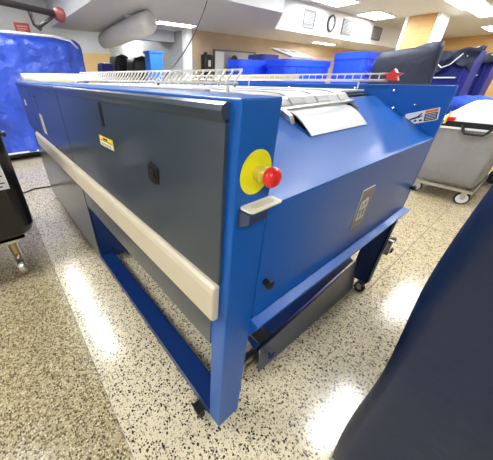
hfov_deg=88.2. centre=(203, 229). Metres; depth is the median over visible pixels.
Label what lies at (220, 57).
notice board
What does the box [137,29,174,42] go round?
trim
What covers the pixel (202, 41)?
brick wall
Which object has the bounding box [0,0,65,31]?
pipe
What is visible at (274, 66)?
bin
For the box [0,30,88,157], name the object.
cart
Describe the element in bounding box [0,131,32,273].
cart
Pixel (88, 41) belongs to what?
wall
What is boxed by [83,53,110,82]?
trim
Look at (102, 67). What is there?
trolley
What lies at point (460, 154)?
cart
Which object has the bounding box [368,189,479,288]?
joint
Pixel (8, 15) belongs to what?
wall
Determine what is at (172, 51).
wall
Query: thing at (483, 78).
cart
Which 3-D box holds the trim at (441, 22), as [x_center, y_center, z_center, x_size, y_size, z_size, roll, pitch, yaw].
[6.793,-5.104,8.394,0.850,3.175,0.880,-22,38,-32]
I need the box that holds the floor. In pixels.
[0,154,492,459]
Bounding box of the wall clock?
[327,15,335,31]
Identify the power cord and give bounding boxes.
[23,186,50,192]
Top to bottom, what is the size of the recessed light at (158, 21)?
0.035 m
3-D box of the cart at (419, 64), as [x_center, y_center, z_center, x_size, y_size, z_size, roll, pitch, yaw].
[3.399,-2.157,4.615,0.896,2.054,0.619,22,38,32]
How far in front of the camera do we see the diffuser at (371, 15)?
7.33 m
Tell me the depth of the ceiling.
7.13 m
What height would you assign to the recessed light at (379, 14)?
0.035 m
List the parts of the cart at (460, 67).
panel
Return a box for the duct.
[98,10,156,48]
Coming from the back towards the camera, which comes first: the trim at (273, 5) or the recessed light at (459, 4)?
the recessed light at (459, 4)
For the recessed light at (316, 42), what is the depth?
8.14 m
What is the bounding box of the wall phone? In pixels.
[201,52,212,78]
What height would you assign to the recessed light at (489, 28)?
0.035 m
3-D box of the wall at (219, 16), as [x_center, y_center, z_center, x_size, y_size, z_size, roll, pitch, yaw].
[4.170,-6.665,8.486,16.250,0.600,4.250,-22,38,-32]
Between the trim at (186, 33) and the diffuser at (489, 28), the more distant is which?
the diffuser at (489, 28)
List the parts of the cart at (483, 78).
panel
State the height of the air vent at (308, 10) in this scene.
0.360 m
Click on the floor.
(299, 406)
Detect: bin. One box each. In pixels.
[143,50,163,80]
[227,59,266,82]
[248,54,278,59]
[266,59,330,82]
[330,51,381,83]
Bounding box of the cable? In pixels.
[157,1,207,85]
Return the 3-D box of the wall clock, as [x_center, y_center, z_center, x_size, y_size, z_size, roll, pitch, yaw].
[3.558,-5.744,6.968,0.379,0.379,0.050,-22,38,-32]
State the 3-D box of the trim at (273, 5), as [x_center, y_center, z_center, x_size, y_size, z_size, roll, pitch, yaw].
[0.237,-3.666,3.540,2.970,0.600,0.020,-22,38,-32]
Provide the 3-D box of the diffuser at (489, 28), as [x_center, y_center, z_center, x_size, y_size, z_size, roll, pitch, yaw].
[10.776,-7.422,9.205,1.600,0.010,0.550,-22,38,-32]
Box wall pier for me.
[399,13,437,49]
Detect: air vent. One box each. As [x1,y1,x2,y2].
[302,8,316,28]
[340,18,353,35]
[370,26,382,40]
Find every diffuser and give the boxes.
[360,12,392,19]
[483,26,492,30]
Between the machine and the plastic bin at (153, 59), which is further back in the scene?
the plastic bin at (153, 59)
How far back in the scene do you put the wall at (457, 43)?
11.23 m
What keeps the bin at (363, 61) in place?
on the floor
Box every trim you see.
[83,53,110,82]
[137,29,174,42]
[182,29,192,80]
[225,0,283,12]
[275,0,401,47]
[396,12,449,49]
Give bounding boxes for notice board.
[213,49,255,81]
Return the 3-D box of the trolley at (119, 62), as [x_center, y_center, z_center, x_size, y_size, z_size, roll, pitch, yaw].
[-2.590,-4.396,8.172,0.499,2.195,0.622,-22,38,-32]
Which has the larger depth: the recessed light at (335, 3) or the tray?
the recessed light at (335, 3)
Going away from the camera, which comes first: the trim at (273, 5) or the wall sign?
the trim at (273, 5)
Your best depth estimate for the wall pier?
7.56 m
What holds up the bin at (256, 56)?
on the floor
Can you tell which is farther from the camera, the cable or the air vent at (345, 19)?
the air vent at (345, 19)
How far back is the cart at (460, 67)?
4.59 m
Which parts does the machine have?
panel, conveyor plate, door sill, door, leg, knob plate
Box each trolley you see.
[97,62,114,83]
[110,54,128,82]
[127,56,146,82]
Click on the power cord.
(46, 186)
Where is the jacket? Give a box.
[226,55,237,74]
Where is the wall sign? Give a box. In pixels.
[13,22,30,32]
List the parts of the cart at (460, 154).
frame, rim rail, cart handle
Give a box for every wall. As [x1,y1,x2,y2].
[0,0,52,37]
[45,0,395,52]
[52,28,109,53]
[109,30,182,80]
[192,30,360,83]
[441,34,492,97]
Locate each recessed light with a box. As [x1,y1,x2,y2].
[156,19,197,27]
[311,41,336,44]
[312,0,360,6]
[356,9,396,19]
[443,0,492,9]
[467,5,492,17]
[481,25,492,31]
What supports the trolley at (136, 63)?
on the floor
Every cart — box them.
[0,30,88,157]
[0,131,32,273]
[334,184,492,459]
[368,41,444,84]
[413,111,492,203]
[430,45,486,96]
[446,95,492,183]
[467,52,492,95]
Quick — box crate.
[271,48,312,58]
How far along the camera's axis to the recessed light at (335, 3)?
6.07 m
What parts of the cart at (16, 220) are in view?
caster plate, caster stem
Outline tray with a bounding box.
[237,196,281,227]
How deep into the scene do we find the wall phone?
6.47 m
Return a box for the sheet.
[443,100,492,123]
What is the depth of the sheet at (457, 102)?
4.26 m
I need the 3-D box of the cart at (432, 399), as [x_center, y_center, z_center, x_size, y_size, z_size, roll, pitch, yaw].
[1.343,0.477,0.799,1.222,1.505,1.028,-22,38,-32]
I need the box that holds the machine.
[15,68,458,425]
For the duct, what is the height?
0.370 m
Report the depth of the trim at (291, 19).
7.08 m
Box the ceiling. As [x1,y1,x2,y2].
[301,0,492,38]
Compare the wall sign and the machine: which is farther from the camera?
the wall sign

